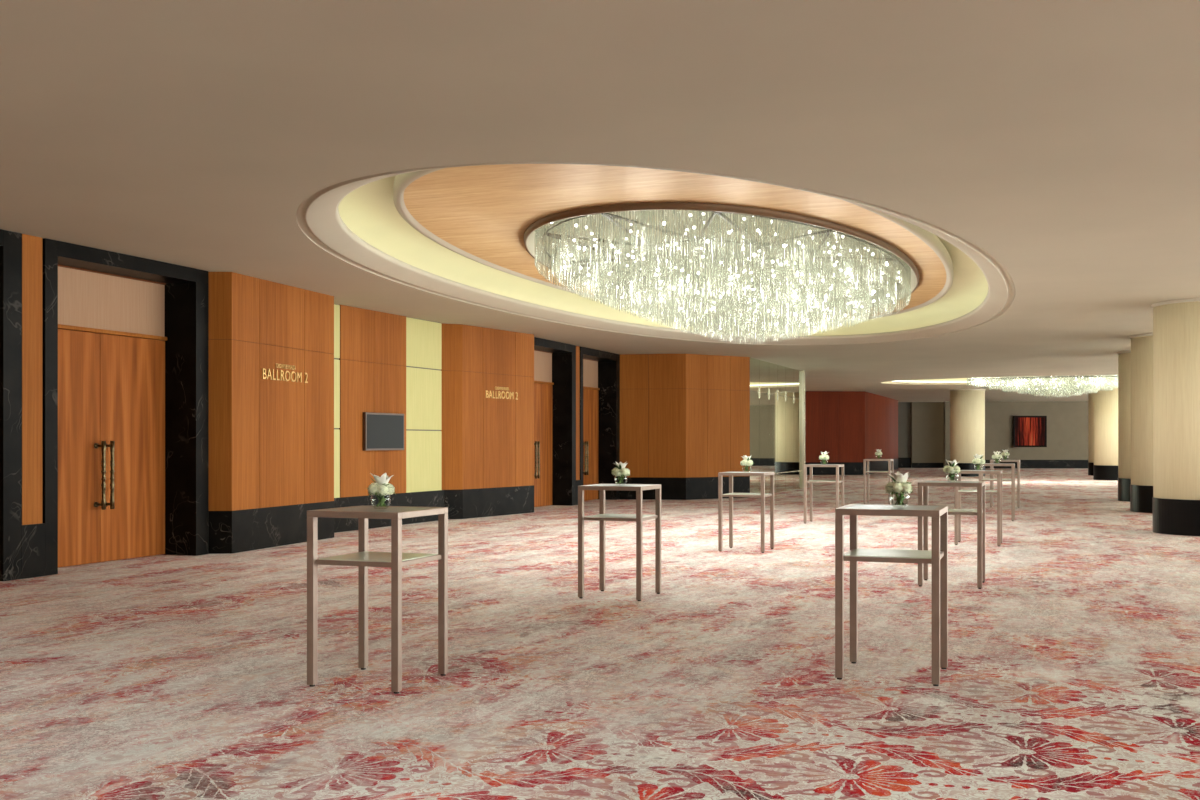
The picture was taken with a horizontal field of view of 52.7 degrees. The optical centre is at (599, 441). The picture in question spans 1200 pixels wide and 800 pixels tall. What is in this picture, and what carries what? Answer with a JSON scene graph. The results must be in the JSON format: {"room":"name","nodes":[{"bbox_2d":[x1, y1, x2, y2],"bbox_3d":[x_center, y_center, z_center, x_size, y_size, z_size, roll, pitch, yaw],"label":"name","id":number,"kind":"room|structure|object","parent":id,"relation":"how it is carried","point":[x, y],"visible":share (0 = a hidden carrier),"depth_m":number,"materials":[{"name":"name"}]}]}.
{"room":"hotel ballroom foyer","nodes":[
{"label":"hotel ballroom foyer","id":0,"kind":"room"},
{"bbox_2d":[22,234,41,524],"bbox_3d":[-6.883,-0.397,13.849,1.030,3.854,0.290,0,0,20],"label":"wall","id":1,"kind":"structure","parent":0,"point":[31,245],"depth_m":13.64,"materials":[{"name":"brown wood"}]},
{"bbox_2d":[0,229,21,580],"bbox_3d":[-7.220,-0.396,12.273,0.600,3.852,2.920,0,0,20],"label":"door","id":2,"kind":"structure","parent":1,"relation":"in","point":[10,242],"depth_m":13.36,"materials":[{"name":"black stone"}]},
{"bbox_2d":[21,523,44,578],"bbox_3d":[-6.405,1.230,13.666,0.050,0.600,0.340,0,0,20],"label":"baseboard","id":3,"kind":"structure","parent":1,"relation":"attached to","point":[32,535],"depth_m":13.64,"materials":[{"name":"black stone"}]},
{"bbox_2d":[42,238,208,575],"bbox_3d":[-6.106,-0.396,15.262,0.600,3.852,2.920,0,0,20],"label":"door","id":4,"kind":"structure","parent":1,"relation":"in","point":[125,338],"depth_m":15.60,"materials":[{"name":"brown wood"}]},
{"bbox_2d":[209,272,231,510],"bbox_3d":[-5.231,-0.690,16.632,0.376,3.269,0.132,0,0,-5],"label":"wall","id":5,"kind":"structure","parent":0,"point":[220,283],"depth_m":16.57,"materials":[{"name":"brown wood"}]},
{"bbox_2d":[209,511,231,553],"bbox_3d":[-5.231,1.238,16.632,0.376,0.585,0.140,0,0,-5],"label":"baseboard","id":6,"kind":"structure","parent":5,"relation":"attached to","point":[220,522],"depth_m":16.57,"materials":[{"name":"black stone"}]},
{"bbox_2d":[230,272,333,510],"bbox_3d":[-4.707,-0.690,17.990,0.132,3.269,2.889,0,0,16],"label":"wall","id":7,"kind":"structure","parent":0,"point":[283,431],"depth_m":17.82,"materials":[{"name":"brown wood"}]},
{"bbox_2d":[232,501,333,553],"bbox_3d":[-4.707,1.238,17.990,0.140,0.585,2.889,0,0,16],"label":"baseboard","id":8,"kind":"structure","parent":7,"relation":"attached to","point":[268,527],"depth_m":17.66,"materials":[{"name":"black stone"}]},
{"bbox_2d":[262,364,307,382],"bbox_3d":[-4.647,-1.019,17.916,0.020,0.244,1.266,0,0,16],"label":"wall sign","id":9,"kind":"object","parent":7,"relation":"attached to","point":[297,375],"visible":1,"depth_m":17.87,"materials":[{"name":"gold metal"}]},
{"bbox_2d":[339,305,405,497],"bbox_3d":[-4.053,-0.690,21.527,0.132,3.269,2.092,0,0,23],"label":"wall","id":10,"kind":"structure","parent":0,"point":[372,359],"depth_m":21.34,"materials":[{"name":"brown wood"}]},
{"bbox_2d":[334,304,339,497],"bbox_3d":[-4.632,-0.690,20.088,0.075,3.269,1.011,0,0,23],"label":"trim","id":11,"kind":"structure","parent":10,"relation":"attached to","point":[336,306],"depth_m":20.47,"materials":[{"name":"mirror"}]},
{"bbox_2d":[363,412,403,450],"bbox_3d":[-3.866,-0.180,21.703,0.070,0.670,1.261,0,0,23],"label":"wall screen","id":12,"kind":"object","parent":10,"relation":"attached to","point":[381,431],"visible":1,"depth_m":21.62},
{"bbox_2d":[334,490,444,532],"bbox_3d":[-3.978,1.238,21.707,0.140,0.585,4.503,0,0,23],"label":"baseboard","id":13,"kind":"structure","parent":10,"relation":"attached to","point":[436,498],"depth_m":21.96,"materials":[{"name":"black stone"}]},
{"bbox_2d":[406,317,441,492],"bbox_3d":[-3.380,-0.690,23.095,0.075,3.269,1.321,0,0,23],"label":"wall panel","id":14,"kind":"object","parent":10,"relation":"attached to","point":[423,337],"depth_m":23.02,"materials":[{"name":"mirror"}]},
{"bbox_2d":[441,323,461,489],"bbox_3d":[-2.963,-0.690,23.944,0.475,3.269,0.132,0,0,-29],"label":"wall","id":15,"kind":"structure","parent":0,"point":[451,369],"depth_m":23.89,"materials":[{"name":"brown wood"}]},
{"bbox_2d":[445,489,462,518],"bbox_3d":[-2.963,1.238,23.944,0.475,0.585,0.140,0,0,-29],"label":"baseboard","id":16,"kind":"structure","parent":15,"relation":"attached to","point":[453,498],"depth_m":23.91,"materials":[{"name":"black stone"}]},
{"bbox_2d":[462,324,533,488],"bbox_3d":[-2.132,-0.690,25.158,0.132,3.269,2.596,0,0,30],"label":"wall","id":17,"kind":"structure","parent":0,"point":[498,434],"depth_m":25.02,"materials":[{"name":"brown wood"}]},
{"bbox_2d":[463,485,533,518],"bbox_3d":[-2.132,1.238,25.158,0.140,0.585,2.596,0,0,30],"label":"baseboard","id":18,"kind":"structure","parent":17,"relation":"attached to","point":[482,502],"depth_m":25.05,"materials":[{"name":"black stone"}]},
{"bbox_2d":[485,387,517,399],"bbox_3d":[-2.035,-1.014,25.169,0.020,0.244,1.155,0,0,30],"label":"wall sign","id":19,"kind":"object","parent":17,"relation":"attached to","point":[496,388],"visible":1,"depth_m":25.11,"materials":[{"name":"gold metal"}]},
{"bbox_2d":[576,346,579,479],"bbox_3d":[-1.026,-0.397,29.574,1.030,3.854,0.270,0,0,20],"label":"wall","id":20,"kind":"structure","parent":0,"point":[577,347],"depth_m":29.42,"materials":[{"name":"brown wood"}]},
{"bbox_2d":[534,337,575,506],"bbox_3d":[-1.359,-0.396,28.006,0.600,3.852,2.920,0,0,20],"label":"door","id":21,"kind":"structure","parent":20,"relation":"in","point":[554,362],"depth_m":29.02,"materials":[{"name":"brown wood"}]},
{"bbox_2d":[576,480,580,504],"bbox_3d":[-0.548,1.230,29.390,0.050,0.600,0.300,0,0,20],"label":"baseboard","id":22,"kind":"structure","parent":20,"relation":"attached to","point":[578,482],"depth_m":29.33,"materials":[{"name":"black stone"}]},
{"bbox_2d":[580,346,619,500],"bbox_3d":[-0.256,-0.396,30.967,0.600,3.852,2.920,0,0,20],"label":"door","id":23,"kind":"structure","parent":20,"relation":"in","point":[599,370],"depth_m":31.98,"materials":[{"name":"brown wood"}]},
{"bbox_2d":[0,468,1199,799],"bbox_3d":[13.853,1.630,34.323,28.000,0.200,86.000,0,0,20],"label":"floor","id":24,"kind":"structure","parent":0,"point":[1072,672],"depth_m":8.25,"materials":[{"name":"carpet"}]},
{"bbox_2d":[307,505,447,693],"bbox_3d":[-1.414,0.980,7.762,0.650,1.100,0.650,0,0,20],"label":"cocktail table","id":25,"kind":"object","parent":24,"relation":"on","point":[395,559],"visible":1,"depth_m":7.58,"materials":[{"name":"silver metal"}]},
{"bbox_2d":[320,551,436,561],"bbox_3d":[-1.414,0.742,7.762,0.546,0.018,0.546,0,0,20],"label":"shelf","id":26,"kind":"object","parent":25,"relation":"attached to","point":[363,556],"depth_m":7.68,"materials":[{"name":"clear glass"}]},
{"bbox_2d":[365,473,395,508],"bbox_3d":[-1.403,0.314,7.778,0.191,0.228,0.186,0,0,9],"label":"flower vase","id":27,"kind":"object","parent":25,"relation":"on","point":[381,487],"visible":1,"depth_m":7.74,"materials":[{"name":"clear glass"}]},
{"bbox_2d":[578,484,660,600],"bbox_3d":[0.201,0.980,12.026,0.650,1.100,0.650,0,0,20],"label":"cocktail table","id":28,"kind":"object","parent":24,"relation":"on","point":[601,517],"visible":1,"depth_m":11.83,"materials":[{"name":"silver metal"}]},
{"bbox_2d":[586,514,652,517],"bbox_3d":[0.201,0.742,12.026,0.546,0.018,0.546,0,0,20],"label":"shelf","id":29,"kind":"object","parent":28,"relation":"attached to","point":[598,515],"depth_m":11.93,"materials":[{"name":"clear glass"}]},
{"bbox_2d":[611,462,629,484],"bbox_3d":[0.211,0.311,12.048,0.189,0.233,0.194,0,0,24],"label":"flower vase","id":30,"kind":"object","parent":28,"relation":"on","point":[621,471],"visible":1,"depth_m":12.01,"materials":[{"name":"clear glass"}]},
{"bbox_2d":[718,472,773,552],"bbox_3d":[2.067,0.980,17.094,0.650,1.100,0.650,0,0,20],"label":"cocktail table","id":31,"kind":"object","parent":24,"relation":"on","point":[730,494],"visible":1,"depth_m":16.90,"materials":[{"name":"silver metal"}]},
{"bbox_2d":[723,493,769,494],"bbox_3d":[2.067,0.742,17.094,0.546,0.018,0.546,0,0,20],"label":"shelf","id":32,"kind":"object","parent":31,"relation":"attached to","point":[727,493],"depth_m":16.93,"materials":[{"name":"clear glass"}]},
{"bbox_2d":[740,455,754,470],"bbox_3d":[2.072,0.308,17.117,0.199,0.239,0.194,0,0,40],"label":"flower vase","id":33,"kind":"object","parent":31,"relation":"on","point":[747,462],"visible":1,"depth_m":17.08,"materials":[{"name":"clear glass"}]},
{"bbox_2d":[804,464,843,523],"bbox_3d":[4.227,0.980,22.863,0.650,1.100,0.650,0,0,20],"label":"cocktail table","id":34,"kind":"object","parent":24,"relation":"on","point":[811,481],"visible":0.87,"depth_m":22.68,"materials":[{"name":"silver metal"}]},
{"bbox_2d":[819,451,828,463],"bbox_3d":[4.229,0.303,22.881,0.208,0.249,0.203,0,0,-34],"label":"flower vase","id":35,"kind":"object","parent":34,"relation":"on","point":[824,455],"visible":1,"depth_m":22.84,"materials":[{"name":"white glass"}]},
{"bbox_2d":[863,459,893,503],"bbox_3d":[6.915,0.980,30.078,0.650,1.100,0.650,0,0,20],"label":"cocktail table","id":36,"kind":"object","parent":24,"relation":"on","point":[890,461],"visible":0.97,"depth_m":29.88,"materials":[{"name":"silver metal"}]},
{"bbox_2d":[875,449,881,458],"bbox_3d":[6.921,0.303,30.092,0.203,0.249,0.208,0,0,-19],"label":"flower vase","id":37,"kind":"object","parent":36,"relation":"on","point":[878,452],"visible":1,"depth_m":30.05,"materials":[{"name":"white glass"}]},
{"bbox_2d":[835,504,947,685],"bbox_3d":[1.930,0.980,7.989,0.650,1.100,0.650,0,0,20],"label":"cocktail table","id":38,"kind":"object","parent":24,"relation":"on","point":[938,557],"visible":1,"depth_m":7.80,"materials":[{"name":"silver metal"}]},
{"bbox_2d":[845,548,931,558],"bbox_3d":[1.930,0.742,7.989,0.546,0.018,0.546,0,0,20],"label":"shelf","id":39,"kind":"object","parent":38,"relation":"attached to","point":[856,553],"depth_m":7.88,"materials":[{"name":"clear glass"}]},
{"bbox_2d":[885,471,912,504],"bbox_3d":[1.979,0.311,7.992,0.194,0.233,0.189,0,0,-3],"label":"flower bouquet","id":40,"kind":"object","parent":38,"relation":"on","point":[899,485],"visible":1,"depth_m":7.96,"materials":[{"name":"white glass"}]},
{"bbox_2d":[918,481,984,588],"bbox_3d":[3.776,0.980,13.000,0.650,1.100,0.650,0,0,20],"label":"cocktail table","id":41,"kind":"object","parent":24,"relation":"on","point":[923,485],"visible":0.76,"depth_m":12.80,"materials":[{"name":"silver metal"}]},
{"bbox_2d":[943,459,960,480],"bbox_3d":[3.786,0.308,13.022,0.194,0.239,0.199,0,0,12],"label":"flower vase","id":42,"kind":"object","parent":41,"relation":"on","point":[951,469],"visible":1,"depth_m":12.98,"materials":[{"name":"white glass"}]},
{"bbox_2d":[948,509,976,511],"bbox_3d":[3.776,0.742,13.000,0.546,0.018,0.546,0,0,20],"label":"shelf","id":43,"kind":"object","parent":41,"relation":"attached to","point":[949,510],"depth_m":12.92,"materials":[{"name":"clear glass"}]},
{"bbox_2d":[950,389,985,476],"bbox_3d":[16.404,-0.397,54.100,1.540,3.853,1.540,0,0,20],"label":"round column","id":44,"kind":"structure","parent":24,"relation":"on","point":[967,406],"depth_m":53.46,"materials":[{"name":"paint"}]},
{"bbox_2d":[954,470,1001,545],"bbox_3d":[5.659,0.980,18.114,0.650,1.100,0.650,0,0,20],"label":"cocktail table","id":45,"kind":"object","parent":24,"relation":"on","point":[957,490],"visible":0.85,"depth_m":17.91,"materials":[{"name":"silver metal"}]},
{"bbox_2d":[958,490,996,491],"bbox_3d":[5.659,0.742,18.114,0.546,0.018,0.546,0,0,20],"label":"shelf","id":46,"kind":"object","parent":45,"relation":"attached to","point":[958,490],"depth_m":18.09,"materials":[{"name":"clear glass"}]},
{"bbox_2d":[972,454,984,469],"bbox_3d":[5.663,0.303,18.137,0.208,0.249,0.203,0,0,28],"label":"flower vase","id":47,"kind":"object","parent":45,"relation":"on","point":[978,459],"visible":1,"depth_m":18.10,"materials":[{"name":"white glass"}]},
{"bbox_2d":[979,463,1014,520],"bbox_3d":[7.773,0.980,23.730,0.650,1.100,0.650,0,0,20],"label":"cocktail table","id":48,"kind":"object","parent":24,"relation":"on","point":[1012,480],"visible":0.8,"depth_m":23.39,"materials":[{"name":"silver metal"}]},
{"bbox_2d":[992,451,1001,462],"bbox_3d":[7.775,0.303,23.746,0.203,0.249,0.208,0,0,43],"label":"flower vase","id":49,"kind":"object","parent":48,"relation":"on","point":[997,455],"visible":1,"depth_m":23.71,"materials":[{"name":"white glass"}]},
{"bbox_2d":[990,460,1019,507],"bbox_3d":[9.534,0.980,28.516,0.650,1.100,0.650,0,0,20],"label":"cocktail table","id":50,"kind":"object","parent":24,"relation":"on","point":[991,461],"visible":0.88,"depth_m":28.19,"materials":[{"name":"silver metal"}]},
{"bbox_2d":[1001,449,1009,458],"bbox_3d":[9.542,0.303,28.529,0.203,0.249,0.208,0,0,-31],"label":"flower vase","id":51,"kind":"object","parent":50,"relation":"on","point":[1004,453],"visible":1,"depth_m":28.50,"materials":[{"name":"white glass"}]},
{"bbox_2d":[1088,390,1093,474],"bbox_3d":[23.106,-0.397,55.207,1.660,3.853,1.660,0,0,20],"label":"round column","id":52,"kind":"structure","parent":24,"relation":"on","point":[1090,393],"depth_m":55.10,"materials":[{"name":"paint"}]},
{"bbox_2d":[1093,383,1117,479],"bbox_3d":[20.716,-0.397,48.734,1.660,3.853,1.660,0,0,20],"label":"round column","id":53,"kind":"structure","parent":24,"relation":"on","point":[1105,467],"depth_m":48.20,"materials":[{"name":"paint"}]},
{"bbox_2d":[1117,351,1130,501],"bbox_3d":[14.232,-0.397,31.301,1.620,3.853,1.620,0,0,20],"label":"round column","id":54,"kind":"structure","parent":24,"relation":"on","point":[1124,357],"depth_m":31.13,"materials":[{"name":"paint"}]},
{"bbox_2d":[1129,333,1152,512],"bbox_3d":[12.462,-0.397,26.464,1.660,3.853,1.660,0,0,20],"label":"round column","id":55,"kind":"structure","parent":24,"relation":"on","point":[1141,486],"depth_m":26.19,"materials":[{"name":"paint"}]},
{"bbox_2d":[1151,298,1199,535],"bbox_3d":[10.140,-0.397,20.287,1.660,3.853,1.660,0,0,20],"label":"round column","id":56,"kind":"structure","parent":24,"relation":"on","point":[1176,323],"depth_m":19.86,"materials":[{"name":"paint"}]},
{"bbox_2d":[0,0,1199,401],"bbox_3d":[13.853,-2.324,34.323,28.000,0.001,86.000,0,0,20],"label":"ceiling","id":57,"kind":"structure","parent":0,"point":[1058,139],"depth_m":8.93,"materials":[{"name":"paint"}]},
{"bbox_2d":[296,162,1014,344],"bbox_3d":[2.127,-2.412,19.590,9.440,0.176,20.900,0,0,20],"label":"trim","id":58,"kind":"structure","parent":57,"relation":"attached to","point":[318,217],"depth_m":17.95,"materials":[{"name":"paint"}]},
{"bbox_2d":[338,175,987,335],"bbox_3d":[2.127,-2.710,19.590,9.520,0.520,20.960,0,0,20],"label":"cove","id":59,"kind":"structure","parent":58,"relation":"attached to","point":[369,211],"depth_m":22.88,"materials":[{"name":"paint"}]},
{"bbox_2d":[393,164,952,322],"bbox_3d":[2.054,-2.763,19.350,6.760,0.155,17.000,0,0,20],"label":"panel","id":60,"kind":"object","parent":59,"relation":"attached to","point":[482,214],"depth_m":14.17,"materials":[{"name":"brown wood"}]},
{"bbox_2d":[524,202,918,313],"bbox_3d":[2.295,-2.922,19.495,5.360,0.535,11.860,0,0,20],"label":"trim","id":61,"kind":"structure","parent":60,"relation":"attached to","point":[557,249],"depth_m":21.79,"materials":[{"name":"brown metal"}]},
{"bbox_2d":[542,210,908,329],"bbox_3d":[2.295,-2.423,19.495,5.466,1.613,12.022,0,0,20],"label":"chandelier","id":62,"kind":"object","parent":61,"relation":"hanging from","point":[711,247],"visible":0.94,"depth_m":19.68,"materials":[{"name":"clear glass"}]},
{"bbox_2d":[881,375,1117,384],"bbox_3d":[17.223,-2.597,45.660,13.600,0.546,6.600,0,0,20],"label":"trim","id":63,"kind":"structure","parent":57,"relation":"attached to","point":[952,379],"depth_m":49.05,"materials":[{"name":"paint"}]},
{"bbox_2d":[897,381,980,381],"bbox_3d":[17.223,-2.449,45.660,13.240,0.030,6.240,0,0,20],"label":"trim","id":64,"kind":"structure","parent":63,"relation":"attached to","point":[897,381],"depth_m":49.35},
{"bbox_2d":[967,375,1117,390],"bbox_3d":[17.223,-2.274,45.660,6.858,1.232,3.722,0,0,20],"label":"chandelier","id":65,"kind":"object","parent":63,"relation":"hanging from","point":[1001,379],"visible":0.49,"depth_m":45.70,"materials":[{"name":"clear glass"}]},
{"bbox_2d":[620,354,685,477],"bbox_3d":[1.399,-0.690,32.138,1.767,3.269,0.132,0,0,9],"label":"wall","id":66,"kind":"structure","parent":0,"point":[652,386],"depth_m":32.07,"materials":[{"name":"brown wood"}]},
{"bbox_2d":[620,477,685,499],"bbox_3d":[1.399,1.238,32.138,1.767,0.585,0.140,0,0,9],"label":"baseboard","id":67,"kind":"structure","parent":66,"relation":"attached to","point":[671,488],"depth_m":32.03,"materials":[{"name":"black stone"}]},
{"bbox_2d":[686,354,749,477],"bbox_3d":[3.147,-0.690,32.653,2.269,3.269,0.132,0,0,-36],"label":"wall","id":68,"kind":"structure","parent":0,"point":[717,386],"depth_m":32.56,"materials":[{"name":"brown wood"}]},
{"bbox_2d":[686,476,749,499],"bbox_3d":[3.147,1.238,32.653,2.269,0.585,0.140,0,0,-36],"label":"baseboard","id":69,"kind":"structure","parent":68,"relation":"attached to","point":[696,487],"depth_m":32.45,"materials":[{"name":"black stone"}]},
{"bbox_2d":[750,357,801,492],"bbox_3d":[5.344,-0.397,36.533,0.092,3.854,7.000,0,0,21],"label":"mirror","id":70,"kind":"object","parent":68,"relation":"in","point":[775,390],"depth_m":36.29,"materials":[{"name":"mirror"}]},
{"bbox_2d":[805,391,864,461],"bbox_3d":[10.251,-0.690,55.764,3.946,3.269,0.132,0,0,-6],"label":"wall","id":71,"kind":"structure","parent":0,"point":[834,420],"depth_m":55.75,"materials":[{"name":"red wood"}]},
{"bbox_2d":[805,462,862,474],"bbox_3d":[10.251,1.238,55.764,3.946,0.585,0.140,0,0,-6],"label":"baseboard","id":72,"kind":"structure","parent":71,"relation":"attached to","point":[850,468],"depth_m":55.77,"materials":[{"name":"black stone"}]},
{"bbox_2d":[865,392,897,461],"bbox_3d":[14.398,-0.690,61.923,0.141,3.269,12.809,0,0,20],"label":"wall","id":73,"kind":"structure","parent":0,"point":[881,412],"depth_m":61.31,"materials":[{"name":"red wood"}]},
{"bbox_2d":[866,459,897,474],"bbox_3d":[14.398,1.238,61.923,0.149,0.585,12.809,0,0,20],"label":"baseboard","id":74,"kind":"structure","parent":73,"relation":"attached to","point":[874,465],"depth_m":60.75,"materials":[{"name":"black stone"}]},
{"bbox_2d":[898,402,910,457],"bbox_3d":[18.446,-0.397,71.350,3.995,3.854,0.300,0,0,0],"label":"wall","id":75,"kind":"structure","parent":0,"point":[904,408],"depth_m":71.21,"materials":[{"name":"beige paint"}]},
{"bbox_2d":[898,458,910,467],"bbox_3d":[17.452,1.230,71.125,2.053,0.600,0.050,0,0,0],"label":"baseboard","id":76,"kind":"structure","parent":75,"relation":"attached to","point":[902,462],"depth_m":71.10,"materials":[{"name":"black stone"}]},
{"bbox_2d":[911,402,943,467],"bbox_3d":[19.275,-0.397,71.050,2.047,3.854,0.300,0,0,0],"label":"wall","id":77,"kind":"structure","parent":0,"point":[927,418],"depth_m":70.89,"materials":[{"name":"beige paint"}]},
{"bbox_2d":[912,463,943,467],"bbox_3d":[19.262,1.380,70.875,2.046,0.300,0.050,0,0,0],"label":"baseboard","id":78,"kind":"structure","parent":77,"relation":"attached to","point":[914,465],"depth_m":70.84,"materials":[{"name":"black stone"}]},
{"bbox_2d":[944,401,1087,465],"bbox_3d":[25.772,-0.397,69.950,11.806,3.854,0.300,0,0,0],"label":"wall","id":79,"kind":"structure","parent":0,"point":[1067,421],"depth_m":69.80,"materials":[{"name":"beige paint"}]},
{"bbox_2d":[1013,416,1046,446],"bbox_3d":[24.700,-0.590,69.630,1.900,1.800,0.080,0,0,0],"label":"framed painting","id":80,"kind":"object","parent":79,"relation":"attached to","point":[1028,431],"visible":1,"depth_m":69.62},
{"bbox_2d":[985,460,1087,467],"bbox_3d":[25.879,1.285,69.725,11.502,0.490,0.050,0,0,0],"label":"baseboard","id":81,"kind":"structure","parent":79,"relation":"attached to","point":[1023,463],"depth_m":69.69,"materials":[{"name":"black stone"}]},
{"bbox_3d":[4.611,-0.397,40.637,4.070,3.854,0.180,0,0,20],"label":"wall","id":82,"kind":"structure","parent":0,"visible":0},
{"bbox_2d":[802,371,804,487],"bbox_3d":[6.640,-0.397,39.881,0.200,3.854,0.220,0,0,20],"label":"trim","id":83,"kind":"structure","parent":82,"relation":"attached to","point":[803,372],"depth_m":39.76,"materials":[{"name":"metal"}]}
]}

